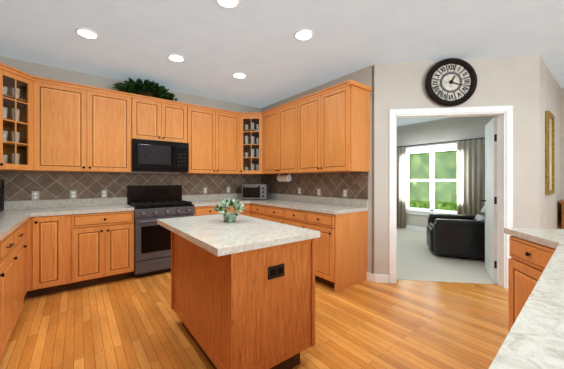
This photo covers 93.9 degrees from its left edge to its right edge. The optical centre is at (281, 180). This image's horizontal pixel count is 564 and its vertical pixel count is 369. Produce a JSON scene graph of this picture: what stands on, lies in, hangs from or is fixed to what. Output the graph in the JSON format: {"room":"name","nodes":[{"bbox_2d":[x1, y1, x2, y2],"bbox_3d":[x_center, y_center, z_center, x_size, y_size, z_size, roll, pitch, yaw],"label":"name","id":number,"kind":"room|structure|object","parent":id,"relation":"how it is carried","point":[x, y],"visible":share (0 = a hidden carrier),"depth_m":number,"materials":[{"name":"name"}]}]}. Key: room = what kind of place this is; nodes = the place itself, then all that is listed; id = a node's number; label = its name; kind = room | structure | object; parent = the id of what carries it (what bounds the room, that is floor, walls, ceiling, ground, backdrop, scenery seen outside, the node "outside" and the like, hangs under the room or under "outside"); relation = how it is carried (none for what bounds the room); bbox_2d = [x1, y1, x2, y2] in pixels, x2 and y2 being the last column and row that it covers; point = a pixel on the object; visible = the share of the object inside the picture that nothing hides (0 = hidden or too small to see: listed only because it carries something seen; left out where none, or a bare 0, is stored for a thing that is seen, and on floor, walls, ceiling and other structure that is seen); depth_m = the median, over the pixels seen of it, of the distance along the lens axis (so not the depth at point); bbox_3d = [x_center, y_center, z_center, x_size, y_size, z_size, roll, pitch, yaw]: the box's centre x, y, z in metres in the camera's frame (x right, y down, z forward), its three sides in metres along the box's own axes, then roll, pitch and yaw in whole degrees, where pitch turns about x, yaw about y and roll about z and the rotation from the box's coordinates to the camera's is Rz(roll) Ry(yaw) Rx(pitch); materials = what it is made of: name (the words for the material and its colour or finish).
{"room":"kitchen","nodes":[
{"label":"kitchen","id":0,"kind":"room"},
{"bbox_2d":[0,56,260,200],"bbox_3d":[-2.030,-0.090,4.172,4.215,2.740,0.120,0,0,-38],"label":"wall","id":1,"kind":"structure","parent":0,"point":[50,72],"depth_m":3.65,"materials":[{"name":"paint"}]},
{"bbox_2d":[24,75,91,171],"bbox_3d":[-2.738,-0.636,3.282,0.595,1.052,0.413,0,0,-38],"label":"upper cabinet","id":2,"kind":"object","parent":1,"relation":"attached to","point":[48,125],"depth_m":3.13,"materials":[{"name":"brown wood"}]},
{"bbox_2d":[92,87,135,172],"bbox_3d":[-2.361,-0.636,3.598,0.604,1.052,0.375,0,0,-38],"label":"upper cabinet","id":3,"kind":"object","parent":1,"relation":"attached to","point":[113,112],"depth_m":3.46,"materials":[{"name":"brown wood"}]},
{"bbox_2d":[113,78,177,101],"bbox_3d":[-1.981,-1.335,3.867,0.866,0.304,0.499,0,0,-38],"label":"potted plant","id":4,"kind":"object","parent":3,"relation":"on","point":[148,88],"visible":0.75,"depth_m":3.75,"materials":[{"name":"plant"}]},
{"bbox_2d":[0,171,259,200],"bbox_3d":[-1.979,0.582,4.131,3.945,1.377,0.008,0,0,-38],"label":"tiled wall","id":5,"kind":"structure","parent":1,"relation":"attached to","point":[20,185],"depth_m":3.68,"materials":[{"name":"brown tile"}]},
{"bbox_2d":[32,191,38,199],"bbox_3d":[-3.064,0.190,3.276,0.068,0.110,0.010,0,0,-38],"label":"electrical outlet plate","id":6,"kind":"object","parent":5,"relation":"attached to","point":[35,194],"depth_m":3.27,"materials":[{"name":"white plastic"}]},
{"bbox_2d":[70,190,76,198],"bbox_3d":[-2.772,0.190,3.503,0.068,0.110,0.010,0,0,-38],"label":"electrical outlet plate","id":7,"kind":"object","parent":5,"relation":"attached to","point":[73,193],"depth_m":3.50,"materials":[{"name":"white plastic"}]},
{"bbox_2d":[101,190,106,197],"bbox_3d":[-2.504,0.190,3.711,0.068,0.110,0.010,0,0,-38],"label":"electrical outlet plate","id":8,"kind":"object","parent":5,"relation":"attached to","point":[103,192],"depth_m":3.71,"materials":[{"name":"white plastic"}]},
{"bbox_2d":[136,95,167,141],"bbox_3d":[-1.997,-0.866,3.881,0.431,0.592,0.375,0,0,-38],"label":"upper cabinet","id":9,"kind":"object","parent":1,"relation":"attached to","point":[151,114],"depth_m":3.75,"materials":[{"name":"brown wood"}]},
{"bbox_2d":[131,139,188,172],"bbox_3d":[-1.831,-0.344,3.930,0.750,0.438,0.483,0,0,-38],"label":"microwave","id":10,"kind":"object","parent":9,"relation":"attached to","point":[157,156],"visible":1,"depth_m":3.75,"materials":[{"name":"metal"}]},
{"bbox_2d":[168,100,187,142],"bbox_3d":[-1.742,-0.866,4.080,0.431,0.592,0.375,0,0,-38],"label":"upper cabinet","id":11,"kind":"object","parent":1,"relation":"attached to","point":[177,112],"depth_m":3.97,"materials":[{"name":"brown wood"}]},
{"bbox_2d":[180,104,211,173],"bbox_3d":[-1.392,-0.636,4.351,0.567,1.052,0.375,0,0,-38],"label":"upper cabinet","id":12,"kind":"object","parent":1,"relation":"attached to","point":[199,118],"depth_m":4.19,"materials":[{"name":"brown wood"}]},
{"bbox_2d":[182,193,241,200],"bbox_3d":[-1.054,0.300,4.834,1.563,0.100,0.028,0,0,-38],"label":"backsplash","id":13,"kind":"structure","parent":1,"relation":"attached to","point":[207,197],"depth_m":4.63,"materials":[{"name":"grey stone"}]},
{"bbox_2d":[212,108,243,174],"bbox_3d":[-1.020,-0.636,4.619,0.565,1.052,0.409,0,0,-38],"label":"upper cabinet","id":14,"kind":"object","parent":1,"relation":"attached to","point":[225,124],"depth_m":4.45,"materials":[{"name":"brown wood"}]},
{"bbox_2d":[240,112,259,170],"bbox_3d":[-0.540,-0.653,4.624,0.310,0.966,0.278,0,0,-38],"label":"upper cabinet","id":15,"kind":"object","parent":1,"relation":"attached to","point":[249,122],"depth_m":4.70,"materials":[{"name":"brown wood"}]},
{"bbox_2d":[0,271,507,368],"bbox_3d":[1.759,1.305,1.810,7.400,0.050,8.100,0,0,-38],"label":"floor","id":16,"kind":"structure","parent":0,"point":[134,322],"depth_m":2.27,"materials":[{"name":"brown wood"}]},
{"bbox_2d":[0,200,35,359],"bbox_3d":[-1.974,0.765,1.403,0.660,1.029,4.317,0,0,-38],"label":"base cabinet","id":17,"kind":"object","parent":16,"relation":"on","point":[18,218],"depth_m":2.23,"materials":[{"name":"brown wood"}]},
{"bbox_2d":[0,179,3,211],"bbox_3d":[-3.228,0.169,2.899,0.200,0.358,0.260,0,0,-38],"label":"coffee maker","id":18,"kind":"object","parent":17,"relation":"on","point":[1,194],"visible":1,"depth_m":2.98,"materials":[{"name":"black plastic"}]},
{"bbox_2d":[36,197,133,296],"bbox_3d":[-2.463,0.765,3.343,0.947,1.029,0.653,0,0,-38],"label":"base cabinet","id":19,"kind":"object","parent":16,"relation":"on","point":[51,246],"depth_m":3.11,"materials":[{"name":"brown wood"}]},
{"bbox_2d":[127,185,194,277],"bbox_3d":[-1.761,0.680,3.840,0.766,1.200,0.710,0,0,-38],"label":"range","id":20,"kind":"object","parent":16,"relation":"on","point":[151,204],"visible":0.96,"depth_m":3.56,"materials":[{"name":"metal"}]},
{"bbox_2d":[194,209,223,215],"bbox_3d":[-1.076,0.835,4.389,0.983,0.890,0.704,0,0,-38],"label":"base cabinet","id":21,"kind":"object","parent":16,"relation":"on","point":[198,212],"depth_m":3.95,"materials":[{"name":"brown wood"}]},
{"bbox_2d":[171,233,316,368],"bbox_3d":[-0.391,0.835,2.102,0.641,0.890,1.200,0,0,-38],"label":"kitchen island","id":22,"kind":"object","parent":16,"relation":"on","point":[242,291],"depth_m":1.66,"materials":[{"name":"brown wood"}]},
{"bbox_2d":[157,213,319,256],"bbox_3d":[-0.430,0.370,2.087,0.748,0.040,1.296,0,0,-38],"label":"island countertop","id":23,"kind":"structure","parent":22,"relation":"on","point":[210,233],"depth_m":1.77,"materials":[{"name":"grey stone"}]},
{"bbox_2d":[212,197,247,221],"bbox_3d":[-0.438,0.246,2.229,0.285,0.204,0.288,0,0,-38],"label":"flowers","id":24,"kind":"object","parent":23,"relation":"on","point":[227,216],"visible":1,"depth_m":2.20,"materials":[{"name":"green plant"}]},
{"bbox_2d":[282,221,301,226],"bbox_3d":[0.417,0.835,3.742,0.636,0.890,0.564,0,0,-38],"label":"base cabinet","id":25,"kind":"object","parent":16,"relation":"on","point":[294,223],"depth_m":3.56,"materials":[{"name":"brown wood"}]},
{"bbox_2d":[302,209,367,291],"bbox_3d":[0.683,0.835,3.400,0.636,0.890,0.527,0,0,-38],"label":"base cabinet","id":26,"kind":"object","parent":16,"relation":"on","point":[340,224],"depth_m":3.15,"materials":[{"name":"brown wood"}]},
{"bbox_2d":[189,197,365,220],"bbox_3d":[-0.288,0.370,3.872,1.591,0.040,2.488,0,0,-38],"label":"countertop","id":27,"kind":"structure","parent":26,"relation":"on","point":[271,209],"depth_m":3.88,"materials":[{"name":"grey stone"}]},
{"bbox_2d":[242,184,268,199],"bbox_3d":[-0.481,0.213,4.798,0.440,0.270,0.348,0,0,7],"label":"toaster oven","id":28,"kind":"object","parent":27,"relation":"on","point":[255,191],"visible":1,"depth_m":4.67,"materials":[{"name":"silver metal"}]},
{"bbox_2d":[489,228,563,368],"bbox_3d":[1.039,0.815,0.750,3.338,0.930,1.150,0,0,-38],"label":"base cabinet","id":29,"kind":"object","parent":16,"relation":"on","point":[534,339],"visible":1,"depth_m":0.81,"materials":[{"name":"stone"}]},
{"bbox_2d":[560,199,563,228],"bbox_3d":[4.557,0.790,3.598,0.447,0.980,1.020,0,0,-38],"label":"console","id":30,"kind":"object","parent":16,"relation":"on","point":[562,202],"visible":0.5,"depth_m":3.85,"materials":[{"name":"brown wood"}]},
{"bbox_2d":[0,0,563,125],"bbox_3d":[1.917,-1.510,2.503,8.500,0.100,9.000,0,0,-38],"label":"ceiling","id":31,"kind":"structure","parent":0,"point":[215,44],"depth_m":2.71,"materials":[{"name":"paint"}]},
{"bbox_2d":[75,28,98,38],"bbox_3d":[-1.931,-1.456,2.615,0.177,0.017,0.186,0,0,19],"label":"recessed light","id":32,"kind":"object","parent":31,"relation":"in","point":[86,33],"depth_m":2.61,"materials":[{"name":"white"}]},
{"bbox_2d":[167,54,184,61],"bbox_3d":[-1.260,-1.456,3.137,0.177,0.017,0.186,0,0,19],"label":"recessed light","id":33,"kind":"object","parent":31,"relation":"in","point":[173,57],"depth_m":3.13,"materials":[{"name":"white"}]},
{"bbox_2d":[216,0,239,8],"bbox_3d":[-0.438,-1.456,2.129,0.177,0.017,0.186,0,0,19],"label":"recessed light","id":34,"kind":"object","parent":31,"relation":"in","point":[229,4],"depth_m":2.16,"materials":[{"name":"white"}]},
{"bbox_2d":[233,72,246,78],"bbox_3d":[-0.589,-1.456,3.658,0.177,0.017,0.186,0,0,19],"label":"recessed light","id":35,"kind":"object","parent":31,"relation":"in","point":[239,75],"depth_m":3.65,"materials":[{"name":"white"}]},
{"bbox_2d":[294,29,312,40],"bbox_3d":[0.217,-1.456,2.638,0.177,0.017,0.186,0,0,19],"label":"recessed light","id":36,"kind":"object","parent":31,"relation":"in","point":[303,34],"depth_m":2.62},
{"bbox_2d":[261,65,372,273],"bbox_3d":[0.179,-0.090,4.667,0.120,2.740,3.250,0,0,-38],"label":"wall","id":37,"kind":"structure","parent":0,"point":[364,76],"depth_m":3.37,"materials":[{"name":"paint"}]},
{"bbox_2d":[256,107,279,174],"bbox_3d":[-0.063,-0.636,4.525,0.434,1.052,0.570,0,0,-38],"label":"upper cabinet","id":38,"kind":"object","parent":37,"relation":"attached to","point":[270,119],"depth_m":4.42,"materials":[{"name":"brown wood"}]},
{"bbox_2d":[277,174,291,181],"bbox_3d":[0.037,-0.043,4.588,0.116,0.132,0.312,0,0,-38],"label":"paper towel","id":39,"kind":"object","parent":38,"relation":"attached to","point":[284,178],"visible":0.96,"depth_m":4.51,"materials":[{"name":"white paper"}]},
{"bbox_2d":[280,103,291,173],"bbox_3d":[0.238,-0.636,4.169,0.396,1.052,0.577,0,0,-38],"label":"upper cabinet","id":40,"kind":"object","parent":37,"relation":"attached to","point":[286,111],"depth_m":4.06,"materials":[{"name":"brown wood"}]},
{"bbox_2d":[292,95,315,173],"bbox_3d":[0.523,-0.636,3.802,0.396,1.052,0.577,0,0,-38],"label":"upper cabinet","id":41,"kind":"object","parent":37,"relation":"attached to","point":[303,110],"depth_m":3.74,"materials":[{"name":"brown wood"}]},
{"bbox_2d":[260,172,367,199],"bbox_3d":[0.346,0.071,4.347,0.008,0.354,2.460,0,0,-38],"label":"tiled wall","id":42,"kind":"structure","parent":37,"relation":"attached to","point":[356,183],"depth_m":3.96,"materials":[{"name":"brown tile"}]},
{"bbox_2d":[317,188,320,195],"bbox_3d":[0.566,0.180,4.049,0.011,0.110,0.068,0,0,-38],"label":"electrical outlet plate","id":43,"kind":"object","parent":42,"relation":"attached to","point":[318,189],"depth_m":4.03,"materials":[{"name":"white plastic"}]},
{"bbox_2d":[343,189,346,196],"bbox_3d":[0.873,0.180,3.654,0.011,0.110,0.068,0,0,-38],"label":"electrical outlet plate","id":44,"kind":"object","parent":42,"relation":"attached to","point":[344,190],"depth_m":3.65,"materials":[{"name":"white plastic"}]},
{"bbox_2d":[269,193,367,208],"bbox_3d":[0.329,0.300,4.351,0.028,0.100,2.488,0,0,-38],"label":"backsplash","id":45,"kind":"structure","parent":37,"relation":"attached to","point":[281,197],"depth_m":3.90,"materials":[{"name":"grey stone"}]},
{"bbox_2d":[316,79,371,172],"bbox_3d":[0.798,-0.636,3.447,0.396,1.052,0.537,0,0,-38],"label":"upper cabinet","id":46,"kind":"object","parent":37,"relation":"attached to","point":[342,110],"depth_m":3.27,"materials":[{"name":"brown wood"}]},
{"bbox_2d":[367,225,425,282],"bbox_3d":[3.371,1.230,3.632,3.919,0.100,8.800,0,0,-38],"label":"baseboard","id":47,"kind":"structure","parent":37,"relation":"attached to","point":[375,278],"depth_m":3.31,"materials":[{"name":"white wood"}]},
{"bbox_2d":[397,227,496,283],"bbox_3d":[2.247,1.303,5.526,4.270,0.054,4.630,0,0,-38],"label":"floor","id":48,"kind":"structure","parent":0,"point":[418,259],"depth_m":3.99,"materials":[{"name":"beige carpet"}]},
{"bbox_2d":[426,205,484,259],"bbox_3d":[3.165,0.809,4.535,1.139,0.862,0.920,0,0,22],"label":"recliner","id":49,"kind":"object","parent":48,"relation":"on","point":[456,235],"visible":0.67,"depth_m":4.22,"materials":[{"name":"black leather"}]},
{"bbox_2d":[397,116,496,227],"bbox_3d":[3.645,-0.090,6.571,0.120,2.740,4.495,0,0,-38],"label":"wall","id":50,"kind":"structure","parent":0,"point":[448,129],"depth_m":6.33,"materials":[{"name":"paint"}]},
{"bbox_2d":[406,143,456,215],"bbox_3d":[3.677,0.005,6.467,0.137,1.730,1.470,0,0,-38],"label":"window","id":51,"kind":"structure","parent":50,"relation":"in","point":[433,149],"depth_m":6.47,"materials":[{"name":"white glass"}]},
{"bbox_2d":[397,137,484,227],"bbox_3d":[3.641,0.169,6.375,0.125,2.162,2.204,0,0,-38],"label":"panels","id":52,"kind":"object","parent":50,"relation":"hanging from","point":[470,174],"visible":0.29,"depth_m":5.82,"materials":[{"name":"fabric"}]},
{"bbox_2d":[389,105,512,288],"bbox_3d":[2.034,0.200,3.258,1.393,2.160,0.152,0,0,7],"label":"door frame","id":53,"kind":"structure","parent":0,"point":[504,114],"depth_m":3.18,"materials":[{"name":"white wood"}]},
{"bbox_2d":[480,117,496,281],"bbox_3d":[2.802,0.242,3.555,0.571,2.060,0.318,0,0,-38],"label":"door leaf","id":54,"kind":"structure","parent":53,"relation":"attached to","point":[490,200],"depth_m":3.44,"materials":[{"name":"white wood"}]},
{"bbox_2d":[373,55,538,274],"bbox_3d":[2.090,-0.090,3.251,1.860,2.740,0.120,0,0,7],"label":"wall","id":55,"kind":"structure","parent":0,"point":[507,81],"depth_m":3.15,"materials":[{"name":"paint"}]},
{"bbox_2d":[425,58,476,106],"bbox_3d":[2.022,-1.172,3.160,0.580,0.580,0.074,0,0,7],"label":"clock","id":56,"kind":"object","parent":55,"relation":"attached to","point":[450,82],"visible":1,"depth_m":3.15,"materials":[{"name":"brown metal"}]},
{"bbox_2d":[539,55,560,228],"bbox_3d":[4.038,-0.090,3.954,2.710,2.740,0.120,0,0,-38],"label":"wall","id":57,"kind":"structure","parent":0,"point":[550,101],"depth_m":3.46,"materials":[{"name":"paint"}]},
{"bbox_2d":[545,110,554,194],"bbox_3d":[3.490,-0.345,3.429,0.460,1.050,0.033,0,0,-38],"label":"picture frame","id":58,"kind":"object","parent":57,"relation":"attached to","point":[549,152],"visible":1,"depth_m":3.30,"materials":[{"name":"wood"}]},
{"bbox_2d":[561,88,563,228],"bbox_3d":[5.750,-0.090,2.559,0.120,2.740,4.185,0,0,-38],"label":"wall","id":59,"kind":"structure","parent":0,"point":[562,143],"depth_m":4.16,"materials":[{"name":"paint"}]},
{"label":"outside","id":60,"kind":"structure","parent":0,"visible":0},
{"bbox_2d":[409,150,456,210],"bbox_3d":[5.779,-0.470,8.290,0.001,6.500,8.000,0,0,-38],"label":"trees","id":61,"kind":"object","parent":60,"point":[445,197],"depth_m":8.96,"materials":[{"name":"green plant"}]}
]}

